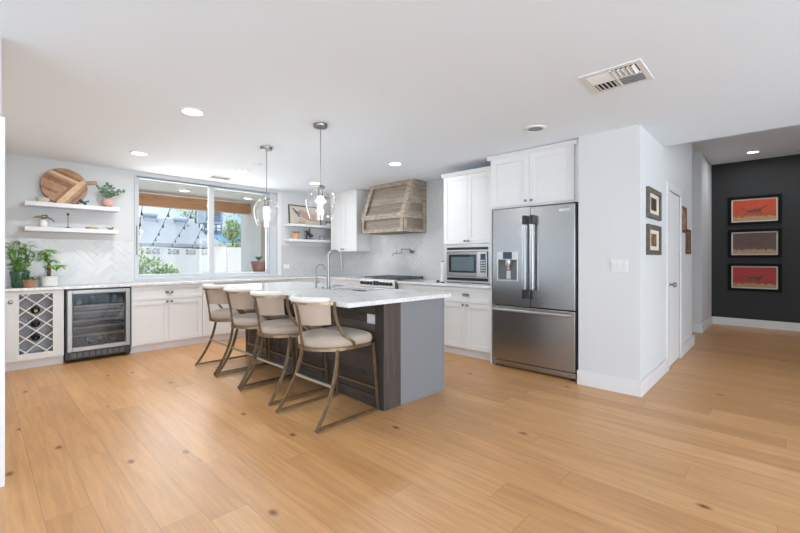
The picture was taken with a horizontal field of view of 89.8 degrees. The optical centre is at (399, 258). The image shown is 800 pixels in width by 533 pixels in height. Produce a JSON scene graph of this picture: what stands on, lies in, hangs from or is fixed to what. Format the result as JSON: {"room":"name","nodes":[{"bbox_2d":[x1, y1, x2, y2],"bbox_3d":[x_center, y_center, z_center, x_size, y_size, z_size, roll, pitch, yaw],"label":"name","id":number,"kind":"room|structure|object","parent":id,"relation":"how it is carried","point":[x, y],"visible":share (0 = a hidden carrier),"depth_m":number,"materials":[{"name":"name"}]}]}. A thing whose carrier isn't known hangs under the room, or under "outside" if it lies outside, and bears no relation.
{"room":"kitchen","nodes":[
{"label":"kitchen","id":0,"kind":"room"},
{"bbox_2d":[0,38,0,115],"bbox_3d":[-5.824,0.020,0.763,3.340,2.440,7.088,0,0,44],"label":"wall","id":1,"kind":"structure","parent":0,"point":[0,38],"depth_m":2.18,"materials":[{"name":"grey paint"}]},
{"bbox_2d":[0,116,4,486],"bbox_3d":[-2.236,0.235,2.207,0.158,2.010,0.084,0,0,44],"label":"trim","id":2,"kind":"structure","parent":1,"relation":"attached to","point":[2,119],"depth_m":2.18,"materials":[{"name":"white paint"}]},
{"bbox_2d":[102,199,113,206],"bbox_3d":[-3.761,-0.710,5.160,0.124,0.105,0.124,0,0,44],"label":"pot","id":3,"kind":"object","parent":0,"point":[105,202],"depth_m":5.12,"materials":[{"name":"ceramic"}]},
{"bbox_2d":[5,153,331,358],"bbox_3d":[-3.111,0.020,6.158,0.169,2.440,5.250,0,0,44],"label":"wall","id":4,"kind":"structure","parent":0,"point":[90,258],"depth_m":5.17,"materials":[{"name":"grey paint"}]},
{"bbox_2d":[23,226,118,234],"bbox_3d":[-4.009,-0.340,4.920,0.249,0.050,0.883,0,0,44],"label":"floating shelf","id":5,"kind":"object","parent":4,"relation":"attached to","point":[25,228],"visible":1,"depth_m":4.82,"materials":[{"name":"white paint"}]},
{"bbox_2d":[33,215,54,226],"bbox_3d":[-4.163,-0.440,4.693,0.077,0.149,0.191,0,0,44],"label":"bud vase","id":6,"kind":"object","parent":5,"relation":"on","point":[42,223],"visible":0.94,"depth_m":4.67,"materials":[{"name":"white ceramic"}]},
{"bbox_2d":[23,200,119,212],"bbox_3d":[-4.005,-0.630,4.923,0.249,0.050,0.893,0,0,44],"label":"floating shelf","id":7,"kind":"object","parent":4,"relation":"attached to","point":[37,204],"visible":1,"depth_m":4.84,"materials":[{"name":"white paint"}]},
{"bbox_2d":[40,168,96,203],"bbox_3d":[-4.079,-0.881,4.955,0.078,0.449,0.552,0,0,45],"label":"cutting board","id":8,"kind":"object","parent":7,"relation":"on","point":[61,185],"visible":0.88,"depth_m":4.91,"materials":[{"name":"brown wood"}]},
{"bbox_2d":[96,182,124,206],"bbox_3d":[-3.739,-0.819,5.183,0.124,0.324,0.317,0,0,44],"label":"eucalyptus","id":9,"kind":"object","parent":7,"relation":"on","point":[107,202],"visible":0.98,"depth_m":5.14,"materials":[{"name":"green plant"}]},
{"bbox_2d":[5,238,331,286],"bbox_3d":[-3.035,0.044,6.121,0.008,0.565,4.900,0,0,44],"label":"tile backsplash","id":10,"kind":"structure","parent":4,"relation":"attached to","point":[295,256],"depth_m":5.22,"materials":[{"name":"white tile"}]},
{"bbox_2d":[139,271,252,274],"bbox_3d":[-2.941,0.255,6.721,0.360,0.040,3.100,0,0,44],"label":"trim","id":11,"kind":"structure","parent":4,"relation":"attached to","point":[252,271],"depth_m":6.73,"materials":[{"name":"white paint"}]},
{"bbox_2d":[251,256,264,271],"bbox_3d":[-2.522,0.084,7.177,0.274,0.302,0.276,0,0,44],"label":"potted succulent","id":12,"kind":"object","parent":11,"relation":"on","point":[257,266],"visible":0.91,"depth_m":7.08,"materials":[{"name":"ceramic"}]},
{"bbox_2d":[251,261,264,271],"bbox_3d":[-2.522,0.140,7.177,0.274,0.190,0.276,0,0,44],"label":"pot","id":13,"kind":"object","parent":12,"relation":"on","point":[257,266],"depth_m":7.07,"materials":[{"name":"brown ceramic"}]},
{"bbox_2d":[134,174,277,279],"bbox_3d":[-2.942,-0.432,6.313,0.180,1.455,2.152,0,0,44],"label":"window","id":14,"kind":"structure","parent":4,"relation":"in","point":[270,226],"depth_m":6.27,"materials":[{"name":"grey paint"}]},
{"bbox_2d":[277,191,280,274],"bbox_3d":[-2.128,-0.443,7.073,0.014,1.475,0.070,0,0,44],"label":"trim","id":15,"kind":"structure","parent":4,"relation":"attached to","point":[278,192],"depth_m":7.06,"materials":[{"name":"white paint"}]},
{"bbox_2d":[284,239,330,242],"bbox_3d":[-1.611,-0.324,7.446,0.249,0.045,1.053,0,0,44],"label":"floating shelf","id":16,"kind":"object","parent":4,"relation":"attached to","point":[285,240],"visible":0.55,"depth_m":7.22,"materials":[{"name":"white paint"}]},
{"bbox_2d":[284,223,330,228],"bbox_3d":[-1.611,-0.594,7.446,0.249,0.045,1.053,0,0,44],"label":"floating shelf","id":17,"kind":"object","parent":4,"relation":"attached to","point":[288,224],"visible":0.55,"depth_m":7.24,"materials":[{"name":"white paint"}]},
{"bbox_2d":[288,204,320,224],"bbox_3d":[-1.758,-0.796,7.438,0.055,0.360,0.690,0,0,44],"label":"framed picture","id":18,"kind":"object","parent":17,"relation":"on","point":[311,215],"visible":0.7,"depth_m":7.43,"materials":[{"name":"brown wood"}]},
{"bbox_2d":[139,179,264,202],"bbox_3d":[-6.294,-1.400,4.974,2.820,0.160,10.550,0,0,44],"label":"ceiling","id":19,"kind":"structure","parent":0,"point":[145,186],"depth_m":8.02,"materials":[{"name":"white paint"}]},
{"bbox_2d":[241,200,264,271],"bbox_3d":[-2.749,-0.070,8.782,2.920,2.820,0.145,0,0,44],"label":"wall","id":20,"kind":"structure","parent":0,"point":[250,223],"depth_m":9.36,"materials":[{"name":"white paint"}]},
{"bbox_2d":[139,193,250,213],"bbox_3d":[-7.149,-1.160,5.686,0.200,0.230,10.405,0,0,44],"label":"trim","id":21,"kind":"structure","parent":20,"relation":"attached to","point":[145,199],"depth_m":8.42,"materials":[{"name":"brown wood"}]},
{"bbox_2d":[261,221,264,260],"bbox_3d":[-2.757,0.260,8.658,0.920,2.160,0.044,0,0,44],"label":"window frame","id":22,"kind":"structure","parent":20,"relation":"in","point":[263,222],"depth_m":8.88,"materials":[{"name":"beige"}]},
{"bbox_2d":[332,179,444,279],"bbox_3d":[0.448,0.020,6.304,5.130,2.440,0.139,0,0,44],"label":"wall","id":23,"kind":"structure","parent":0,"point":[427,256],"depth_m":6.51,"materials":[{"name":"white tile"}]},
{"bbox_2d":[330,189,370,251],"bbox_3d":[-0.905,-0.660,7.254,0.740,1.070,0.358,0,0,44],"label":"upper cabinet","id":24,"kind":"object","parent":23,"relation":"attached to","point":[347,207],"visible":0.91,"depth_m":7.08,"materials":[{"name":"white paint"}]},
{"bbox_2d":[361,179,426,234],"bbox_3d":[-0.105,-0.800,6.379,0.939,0.800,0.530,0,0,44],"label":"range hood","id":25,"kind":"object","parent":23,"relation":"attached to","point":[399,207],"visible":1,"depth_m":6.18,"materials":[{"name":"brown wood"}]},
{"bbox_2d":[0,324,799,532],"bbox_3d":[1.696,1.300,0.320,15.180,0.120,17.200,0,0,44],"label":"floor","id":26,"kind":"structure","parent":0,"point":[152,441],"depth_m":2.59,"materials":[{"name":"brown wood"}]},
{"bbox_2d":[5,289,63,371],"bbox_3d":[-4.211,0.800,4.610,0.364,0.880,0.510,0,0,44],"label":"wine rack cabinet","id":27,"kind":"object","parent":26,"relation":"on","point":[21,352],"visible":0.91,"depth_m":4.59,"materials":[{"name":"white paint"}]},
{"bbox_2d":[30,318,39,326],"bbox_3d":[-4.180,0.736,4.598,0.170,0.095,0.084,0,0,44],"label":"wine bottle","id":28,"kind":"object","parent":27,"relation":"in","point":[36,322],"visible":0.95,"depth_m":4.56,"materials":[{"name":"black glass"}]},
{"bbox_2d":[63,287,130,363],"bbox_3d":[-3.804,0.801,5.038,0.355,0.878,0.648,0,0,44],"label":"wine cooler","id":29,"kind":"object","parent":26,"relation":"on","point":[103,318],"visible":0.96,"depth_m":5.04,"materials":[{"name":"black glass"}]},
{"bbox_2d":[88,294,97,303],"bbox_3d":[-3.829,0.499,5.001,0.100,0.125,0.100,0,0,44],"label":"bottle","id":30,"kind":"object","parent":29,"relation":"on","point":[93,298],"visible":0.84,"depth_m":4.97,"materials":[{"name":"clear glass"}]},
{"bbox_2d":[73,328,123,336],"bbox_3d":[-3.813,0.929,5.047,0.270,0.022,0.588,0,0,44],"label":"shelf","id":31,"kind":"object","parent":29,"relation":"attached to","point":[86,331],"depth_m":5.06,"materials":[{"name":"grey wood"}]},
{"bbox_2d":[73,321,123,328],"bbox_3d":[-3.813,0.834,5.047,0.270,0.022,0.588,0,0,44],"label":"shelf","id":32,"kind":"object","parent":29,"relation":"attached to","point":[90,324],"depth_m":5.07,"materials":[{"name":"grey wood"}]},
{"bbox_2d":[73,315,123,322],"bbox_3d":[-3.813,0.754,5.047,0.270,0.022,0.588,0,0,44],"label":"shelf","id":33,"kind":"object","parent":29,"relation":"attached to","point":[76,318],"depth_m":5.05,"materials":[{"name":"grey wood"}]},
{"bbox_2d":[73,308,123,313],"bbox_3d":[-3.813,0.654,5.047,0.270,0.022,0.588,0,0,44],"label":"shelf","id":34,"kind":"object","parent":29,"relation":"attached to","point":[75,310],"depth_m":5.05,"materials":[{"name":"grey wood"}]},
{"bbox_2d":[73,302,123,307],"bbox_3d":[-3.813,0.574,5.047,0.270,0.022,0.588,0,0,44],"label":"shelf","id":35,"kind":"object","parent":29,"relation":"attached to","point":[84,304],"depth_m":5.02,"materials":[{"name":"grey wood"}]},
{"bbox_2d":[67,345,129,359],"bbox_3d":[-3.702,1.153,4.942,0.035,0.083,0.624,0,0,44],"label":"grille","id":36,"kind":"object","parent":29,"relation":"attached to","point":[110,349],"depth_m":4.91,"materials":[{"name":"grey metal"}]},
{"bbox_2d":[130,283,201,353],"bbox_3d":[-3.276,0.800,5.605,0.350,0.880,0.876,0,0,44],"label":"base cabinet","id":37,"kind":"object","parent":26,"relation":"on","point":[162,316],"visible":1,"depth_m":5.48,"materials":[{"name":"white paint"}]},
{"bbox_2d":[195,283,268,375],"bbox_3d":[-1.950,0.764,4.650,0.560,0.952,0.631,0,0,44],"label":"counter stool","id":38,"kind":"object","parent":26,"relation":"on","point":[215,294],"visible":0.84,"depth_m":4.44,"materials":[{"name":"beige fabric"}]},
{"bbox_2d":[210,308,255,319],"bbox_3d":[-1.923,0.633,4.678,0.506,0.090,0.548,0,0,44],"label":"seat cushion","id":39,"kind":"object","parent":38,"relation":"on","point":[223,313],"depth_m":4.46,"materials":[{"name":"beige fabric"}]},
{"bbox_2d":[201,281,264,342],"bbox_3d":[-2.636,0.800,6.280,0.350,0.880,0.980,0,0,44],"label":"base cabinet","id":40,"kind":"object","parent":26,"relation":"on","point":[223,329],"visible":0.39,"depth_m":5.99,"materials":[{"name":"white paint"}]},
{"bbox_2d":[215,286,295,388],"bbox_3d":[-1.518,0.764,4.212,0.560,0.952,0.631,0,0,44],"label":"counter stool","id":41,"kind":"object","parent":26,"relation":"on","point":[238,298],"visible":0.85,"depth_m":4.00,"materials":[{"name":"beige fabric"}]},
{"bbox_2d":[233,312,289,326],"bbox_3d":[-1.491,0.633,4.240,0.506,0.090,0.548,0,0,44],"label":"seat cushion","id":42,"kind":"object","parent":41,"relation":"on","point":[245,319],"depth_m":4.02,"materials":[{"name":"beige fabric"}]},
{"bbox_2d":[239,289,328,405],"bbox_3d":[-1.087,0.764,3.772,0.560,0.952,0.631,0,0,44],"label":"counter stool","id":43,"kind":"object","parent":26,"relation":"on","point":[267,303],"visible":0.92,"depth_m":3.56,"materials":[{"name":"beige fabric"}]},
{"bbox_2d":[258,317,322,334],"bbox_3d":[-1.060,0.633,3.800,0.506,0.090,0.548,0,0,44],"label":"seat cushion","id":44,"kind":"object","parent":43,"relation":"on","point":[285,326],"depth_m":3.59,"materials":[{"name":"beige fabric"}]},
{"bbox_2d":[265,279,317,282],"bbox_3d":[-1.755,0.800,7.208,0.350,0.880,1.580,0,0,44],"label":"base cabinet","id":45,"kind":"object","parent":26,"relation":"on","point":[293,280],"visible":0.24,"depth_m":6.94,"materials":[{"name":"white paint"}]},
{"bbox_2d":[5,275,373,291],"bbox_3d":[-2.357,0.344,5.670,1.596,0.032,4.641,0,0,44],"label":"countertop","id":46,"kind":"structure","parent":45,"relation":"on","point":[335,277],"depth_m":5.49,"materials":[{"name":"stone"}]},
{"bbox_2d":[5,241,36,287],"bbox_3d":[-4.335,0.056,4.583,0.241,0.540,0.312,0,0,44],"label":"potted plant","id":47,"kind":"object","parent":46,"relation":"on","point":[17,274],"visible":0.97,"depth_m":4.54,"materials":[{"name":"green plant"}]},
{"bbox_2d":[18,276,39,286],"bbox_3d":[-4.228,0.263,4.568,0.167,0.126,0.191,0,0,8],"label":"potted succulent","id":48,"kind":"object","parent":46,"relation":"on","point":[31,282],"visible":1,"depth_m":4.54,"materials":[{"name":"orange ceramic"}]},
{"bbox_2d":[22,279,35,286],"bbox_3d":[-4.226,0.283,4.569,0.122,0.085,0.122,0,0,44],"label":"pot","id":49,"kind":"object","parent":48,"relation":"on","point":[31,282],"depth_m":4.53,"materials":[{"name":"ceramic"}]},
{"bbox_2d":[38,249,68,285],"bbox_3d":[-4.135,0.106,4.791,0.280,0.439,0.315,0,0,44],"label":"potted tree","id":50,"kind":"object","parent":46,"relation":"on","point":[48,280],"visible":1,"depth_m":4.72,"materials":[{"name":"green plant"}]},
{"bbox_2d":[276,294,379,433],"bbox_3d":[-0.582,0.764,3.244,0.560,0.952,0.631,0,0,44],"label":"counter stool","id":51,"kind":"object","parent":26,"relation":"on","point":[315,311],"visible":1,"depth_m":3.05,"materials":[{"name":"beige fabric"}]},
{"bbox_2d":[298,326,371,347],"bbox_3d":[-0.555,0.633,3.272,0.506,0.090,0.548,0,0,44],"label":"seat cushion","id":52,"kind":"object","parent":51,"relation":"on","point":[326,337],"depth_m":3.10,"materials":[{"name":"beige fabric"}]},
{"bbox_2d":[318,279,359,285],"bbox_3d":[-0.843,0.800,7.004,1.235,0.880,0.620,0,0,44],"label":"base cabinet","id":53,"kind":"object","parent":26,"relation":"on","point":[332,281],"visible":0.11,"depth_m":6.75,"materials":[{"name":"white paint"}]},
{"bbox_2d":[248,290,443,410],"bbox_3d":[-0.769,0.802,4.446,0.773,0.876,2.604,0,0,-45],"label":"kitchen island","id":54,"kind":"object","parent":26,"relation":"on","point":[408,337],"visible":0.47,"depth_m":3.52,"materials":[{"name":"grey paint"}]},
{"bbox_2d":[228,281,450,307],"bbox_3d":[-0.911,0.346,4.340,1.206,0.036,2.747,0,0,-45],"label":"island countertop","id":55,"kind":"structure","parent":54,"relation":"on","point":[343,296],"depth_m":3.76,"materials":[{"name":"stone"}]},
{"bbox_2d":[326,250,343,288],"bbox_3d":[-0.701,0.116,4.299,0.184,0.424,0.092,0,0,15],"label":"kitchen faucet","id":56,"kind":"object","parent":55,"relation":"on","point":[331,251],"visible":0.99,"depth_m":4.29,"materials":[{"name":"grey metal"}]},
{"bbox_2d":[367,314,374,323],"bbox_3d":[-0.238,0.509,3.375,0.008,0.080,0.120,0,0,-44],"label":"power outlet","id":57,"kind":"object","parent":54,"relation":"attached to","point":[370,317],"visible":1,"depth_m":3.38,"materials":[{"name":"white plastic"}]},
{"bbox_2d":[360,275,422,288],"bbox_3d":[-0.156,0.757,6.271,0.750,0.965,0.728,0,0,44],"label":"gas range","id":58,"kind":"object","parent":26,"relation":"on","point":[380,281],"visible":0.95,"depth_m":6.09,"materials":[{"name":"metal"}]},
{"bbox_2d":[368,278,422,280],"bbox_3d":[-0.114,0.325,6.315,0.750,0.021,0.605,0,0,44],"label":"cooktop","id":59,"kind":"object","parent":58,"relation":"in","point":[396,279],"depth_m":6.07,"materials":[{"name":"metal"}]},
{"bbox_2d":[398,283,444,351],"bbox_3d":[0.454,0.800,5.773,0.800,0.880,0.620,0,0,44],"label":"base cabinet","id":60,"kind":"object","parent":26,"relation":"on","point":[430,288],"visible":0.14,"depth_m":5.55,"materials":[{"name":"white paint"}]},
{"bbox_2d":[442,286,489,360],"bbox_3d":[1.018,0.800,5.238,0.755,0.880,0.620,0,0,44],"label":"base cabinet","id":61,"kind":"object","parent":26,"relation":"on","point":[467,310],"visible":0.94,"depth_m":5.02,"materials":[{"name":"white paint"}]},
{"bbox_2d":[397,279,489,288],"bbox_3d":[0.728,0.344,5.514,1.555,0.032,0.621,0,0,44],"label":"countertop","id":62,"kind":"structure","parent":61,"relation":"on","point":[418,282],"depth_m":5.34,"materials":[{"name":"stone"}]},
{"bbox_2d":[441,166,490,285],"bbox_3d":[1.021,-0.388,5.245,0.761,1.430,0.605,0,0,44],"label":"cabinet","id":63,"kind":"object","parent":62,"relation":"on","point":[467,193],"visible":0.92,"depth_m":5.04,"materials":[{"name":"white paint"}]},
{"bbox_2d":[444,244,489,283],"bbox_3d":[0.988,0.063,5.192,0.727,0.480,0.478,0,0,44],"label":"microwave","id":64,"kind":"object","parent":63,"relation":"in","point":[472,264],"visible":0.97,"depth_m":5.01,"materials":[{"name":"silver metal"}]},
{"bbox_2d":[487,139,577,363],"bbox_3d":[1.630,0.024,4.612,1.041,2.433,0.685,0,0,44],"label":"tall cabinet","id":65,"kind":"object","parent":26,"relation":"on","point":[545,175],"visible":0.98,"depth_m":4.35,"materials":[{"name":"white paint"}]},
{"bbox_2d":[491,203,577,380],"bbox_3d":[1.628,0.340,4.556,0.953,1.800,0.729,0,0,44],"label":"refrigerator","id":66,"kind":"object","parent":26,"relation":"on","point":[535,249],"visible":0.94,"depth_m":4.28,"materials":[{"name":"silver metal"}]},
{"bbox_2d":[0,0,799,196],"bbox_3d":[-0.001,-1.260,-1.468,15.180,0.120,12.270,0,0,44],"label":"ceiling","id":67,"kind":"structure","parent":0,"point":[435,88],"depth_m":2.67,"materials":[{"name":"white paint"}]},
{"bbox_2d":[179,107,204,115],"bbox_3d":[-1.692,-1.196,3.270,0.186,0.012,0.186,0,0,44],"label":"recessed light","id":68,"kind":"object","parent":67,"relation":"in","point":[191,111],"visible":1,"depth_m":3.26,"materials":[{"name":"white paint"}]},
{"bbox_2d":[182,109,202,114],"bbox_3d":[-1.692,-1.196,3.270,0.150,0.004,0.150,0,0,44],"label":"diffuser","id":69,"kind":"object","parent":68,"relation":"attached to","point":[186,111],"depth_m":3.26,"materials":[{"name":"white"}]},
{"bbox_2d":[207,175,232,179],"bbox_3d":[-2.663,-1.194,5.939,0.180,0.013,0.320,0,0,44],"label":"ceiling vent","id":70,"kind":"object","parent":67,"relation":"in","point":[210,176],"visible":1,"depth_m":5.90,"materials":[{"name":"white paint"}]},
{"bbox_2d":[260,146,272,221],"bbox_3d":[-1.443,-0.776,4.337,0.262,0.848,0.262,0,0,44],"label":"pendant light","id":71,"kind":"object","parent":67,"relation":"hanging from","point":[266,200],"visible":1,"depth_m":4.32,"materials":[{"name":"grey metal"}]},
{"bbox_2d":[263,198,270,206],"bbox_3d":[-1.443,-0.608,4.337,0.086,0.095,0.086,0,0,44],"label":"socket","id":72,"kind":"object","parent":71,"relation":"attached to","point":[266,200],"depth_m":4.32,"materials":[{"name":"metal"}]},
{"bbox_2d":[313,122,327,214],"bbox_3d":[-0.712,-0.776,3.592,0.262,0.848,0.262,0,0,44],"label":"pendant light","id":73,"kind":"object","parent":67,"relation":"hanging from","point":[318,125],"visible":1,"depth_m":3.58,"materials":[{"name":"grey metal"}]},
{"bbox_2d":[316,185,324,195],"bbox_3d":[-0.712,-0.608,3.592,0.086,0.095,0.086,0,0,44],"label":"socket","id":74,"kind":"object","parent":73,"relation":"attached to","point":[320,188],"depth_m":3.57,"materials":[{"name":"metal"}]},
{"bbox_2d":[524,125,546,132],"bbox_3d":[1.246,-1.196,3.702,0.200,0.012,0.200,0,0,44],"label":"recessed light","id":75,"kind":"object","parent":67,"relation":"in","point":[534,128],"visible":1,"depth_m":3.70,"materials":[{"name":"white paint"}]},
{"bbox_2d":[579,59,653,93],"bbox_3d":[1.434,-1.192,2.659,0.360,0.017,0.360,0,0,44],"label":"ceiling vent","id":76,"kind":"object","parent":67,"relation":"in","point":[632,72],"visible":1,"depth_m":2.63,"materials":[{"name":"white metal"}]},
{"bbox_2d":[578,125,691,380],"bbox_3d":[2.543,-0.270,5.231,1.686,3.020,2.910,0,0,44],"label":"wall","id":77,"kind":"structure","parent":0,"point":[622,316],"depth_m":3.82,"materials":[{"name":"grey paint"}]},
{"bbox_2d":[610,260,627,272],"bbox_3d":[2.026,0.070,3.707,0.150,0.120,0.013,0,0,44],"label":"light switch","id":78,"kind":"object","parent":77,"relation":"attached to","point":[619,266],"visible":1,"depth_m":3.71,"materials":[{"name":"white plastic"}]},
{"bbox_2d":[577,359,666,396],"bbox_3d":[2.337,1.170,4.176,0.560,0.140,1.124,0,0,44],"label":"baseboard","id":79,"kind":"structure","parent":77,"relation":"attached to","point":[605,382],"depth_m":3.78,"materials":[{"name":"white paint"}]},
{"bbox_2d":[646,186,661,220],"bbox_3d":[2.493,-0.530,3.934,0.028,0.290,0.540,0,0,44],"label":"framed picture","id":80,"kind":"object","parent":77,"relation":"attached to","point":[653,197],"visible":1,"depth_m":3.91,"materials":[{"name":"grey wood"}]},
{"bbox_2d":[651,197,656,211],"bbox_3d":[2.491,-0.530,3.936,0.002,0.122,0.227,0,0,44],"label":"photo","id":81,"kind":"object","parent":80,"relation":"attached to","point":[653,199],"depth_m":3.94},
{"bbox_2d":[646,224,661,254],"bbox_3d":[2.493,-0.180,3.934,0.028,0.290,0.540,0,0,44],"label":"framed picture","id":82,"kind":"object","parent":77,"relation":"attached to","point":[653,232],"visible":1,"depth_m":3.91,"materials":[{"name":"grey wood"}]},
{"bbox_2d":[651,233,656,246],"bbox_3d":[2.491,-0.180,3.936,0.002,0.122,0.227,0,0,44],"label":"photo","id":83,"kind":"object","parent":82,"relation":"attached to","point":[653,235],"depth_m":3.94},
{"bbox_2d":[669,191,678,366],"bbox_3d":[3.233,0.235,4.733,0.142,2.010,0.718,0,0,44],"label":"door","id":84,"kind":"structure","parent":77,"relation":"in","point":[673,199],"depth_m":4.74,"materials":[{"name":"white paint"}]},
{"bbox_2d":[666,181,681,370],"bbox_3d":[3.227,0.195,4.741,0.051,2.090,0.880,0,0,44],"label":"trim","id":85,"kind":"structure","parent":77,"relation":"attached to","point":[669,187],"depth_m":4.43,"materials":[{"name":"white paint"}]},
{"bbox_2d":[682,206,686,232],"bbox_3d":[3.662,-0.500,5.172,0.020,0.330,0.315,0,0,44],"label":"framed picture","id":86,"kind":"object","parent":77,"relation":"attached to","point":[684,209],"visible":0.72,"depth_m":5.19,"materials":[{"name":"brown wood"}]},
{"bbox_2d":[685,229,690,253],"bbox_3d":[3.889,-0.225,5.411,0.020,0.330,0.315,0,0,44],"label":"framed picture","id":87,"kind":"object","parent":77,"relation":"attached to","point":[688,234],"visible":0.91,"depth_m":5.36,"materials":[{"name":"brown wood"}]},
{"bbox_2d":[682,335,694,355],"bbox_3d":[3.814,1.170,5.482,0.214,0.140,1.024,0,0,44],"label":"baseboard","id":88,"kind":"structure","parent":77,"relation":"attached to","point":[690,342],"depth_m":5.40,"materials":[{"name":"white paint"}]},
{"bbox_2d":[641,92,799,146],"bbox_3d":[5.940,-1.515,0.676,9.514,0.630,0.980,0,0,44],"label":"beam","id":89,"kind":"structure","parent":77,"relation":"attached to","point":[781,111],"depth_m":3.54,"materials":[{"name":"white paint"}]},
{"bbox_2d":[692,152,711,324],"bbox_3d":[4.485,-0.270,7.288,3.084,3.020,1.192,0,0,1],"label":"wall","id":90,"kind":"structure","parent":0,"point":[701,167],"depth_m":6.76,"materials":[{"name":"grey paint"}]},
{"bbox_2d":[692,125,799,164],"bbox_3d":[7.294,-1.830,3.328,11.200,0.100,4.730,0,0,44],"label":"ceiling","id":91,"kind":"structure","parent":0,"point":[783,141],"depth_m":6.32,"materials":[{"name":"white paint"}]},
{"bbox_2d":[712,154,799,322],"bbox_3d":[9.456,-0.270,4.412,9.557,3.020,0.140,0,0,44],"label":"wall","id":92,"kind":"structure","parent":0,"point":[774,175],"depth_m":7.19,"materials":[{"name":"black paint"}]},
{"bbox_2d":[692,316,799,332],"bbox_3d":[6.352,1.170,6.329,5.500,0.140,1.354,0,0,44],"label":"baseboard","id":93,"kind":"structure","parent":92,"relation":"attached to","point":[778,325],"depth_m":7.14,"materials":[{"name":"white paint"}]},
{"bbox_2d":[728,228,781,257],"bbox_3d":[6.373,-0.273,7.221,0.726,0.515,0.030,0,0,44],"label":"framed print","id":94,"kind":"object","parent":92,"relation":"attached to","point":[743,243],"visible":1,"depth_m":7.21,"materials":[{"name":"black paper"}]},
{"bbox_2d":[728,194,781,225],"bbox_3d":[6.373,-0.872,7.221,0.726,0.513,0.030,0,0,44],"label":"framed print","id":95,"kind":"object","parent":92,"relation":"attached to","point":[759,209],"visible":1,"depth_m":7.21,"materials":[{"name":"black"}]},
{"bbox_2d":[728,263,781,291],"bbox_3d":[6.373,0.340,7.221,0.726,0.500,0.030,0,0,44],"label":"framed print","id":96,"kind":"object","parent":92,"relation":"attached to","point":[741,276],"visible":1,"depth_m":7.21,"materials":[{"name":"black"}]},
{"bbox_3d":[-13.132,1.390,34.522,53.420,0.100,48.000,0,0,44],"label":"patio","id":97,"kind":"object","parent":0,"visible":0},
{"bbox_2d":[139,255,179,273],"bbox_3d":[-6.028,0.644,9.652,0.976,1.464,1.571,0,0,44],"label":"bush","id":98,"kind":"object","parent":97,"relation":"on","point":[142,270],"visible":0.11,"depth_m":9.64,"materials":[{"name":"green plant"}]},
{"bbox_2d":[139,246,207,273],"bbox_3d":[-9.643,0.440,14.591,0.202,1.800,13.691,0,0,-1],"label":"wall","id":99,"kind":"structure","parent":97,"relation":"on","point":[196,262],"depth_m":17.66,"materials":[{"name":"grey paint"}]},
{"bbox_2d":[139,213,207,254],"bbox_3d":[-19.420,-0.662,20.430,10.700,4.004,16.900,0,0,44],"label":"house","id":100,"kind":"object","parent":97,"relation":"on","point":[151,225],"visible":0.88,"depth_m":22.41,"materials":[{"name":"grey"}]},
{"bbox_2d":[141,213,157,221],"bbox_3d":[-14.876,-2.379,23.838,0.600,0.570,0.720,0,0,44],"label":"roof vent","id":101,"kind":"object","parent":100,"relation":"attached to","point":[147,217],"depth_m":23.64,"materials":[{"name":"grey metal"}]},
{"bbox_2d":[173,217,188,225],"bbox_3d":[-13.408,-2.179,24.513,0.600,0.570,0.720,0,0,44],"label":"roof vent","id":102,"kind":"object","parent":100,"relation":"attached to","point":[177,221],"depth_m":24.29,"materials":[{"name":"grey paint"}]},
{"bbox_2d":[174,209,227,228],"bbox_3d":[-18.826,-2.071,38.225,3.357,6.898,5.315,0,0,44],"label":"tree","id":103,"kind":"object","parent":97,"relation":"on","point":[195,211],"visible":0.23,"depth_m":37.73,"materials":[{"name":"green plant"}]},
{"bbox_2d":[200,228,240,254],"bbox_3d":[-12.233,-0.510,35.048,10.000,3.700,12.000,0,0,44],"label":"house","id":104,"kind":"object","parent":97,"relation":"on","point":[216,242],"visible":0.04,"depth_m":30.08,"materials":[{"name":"grey"}]},
{"bbox_2d":[198,211,222,233],"bbox_3d":[-14.421,-2.785,30.541,1.230,1.850,1.450,0,0,44],"label":"cooler","id":105,"kind":"object","parent":104,"relation":"on","point":[202,215],"visible":0.6,"depth_m":30.23,"materials":[{"name":"grey paint"}]},
{"bbox_2d":[214,235,239,242],"bbox_3d":[-12.705,-1.475,30.119,2.100,0.670,2.200,0,0,44],"label":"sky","id":106,"kind":"structure","parent":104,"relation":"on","point":[217,237],"depth_m":29.47,"materials":[{"name":"blue"}]},
{"bbox_2d":[214,246,240,271],"bbox_3d":[-5.043,0.490,12.162,0.060,1.700,1.200,0,0,44],"label":"gate","id":107,"kind":"object","parent":97,"relation":"on","point":[226,259],"visible":0.21,"depth_m":12.00,"materials":[{"name":"grey paint"}]},
{"bbox_2d":[219,219,240,246],"bbox_3d":[-5.588,0.009,13.664,1.078,2.673,1.209,0,0,44],"label":"tree","id":108,"kind":"object","parent":97,"relation":"on","point":[233,235],"visible":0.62,"depth_m":13.39,"materials":[{"name":"green plant"}]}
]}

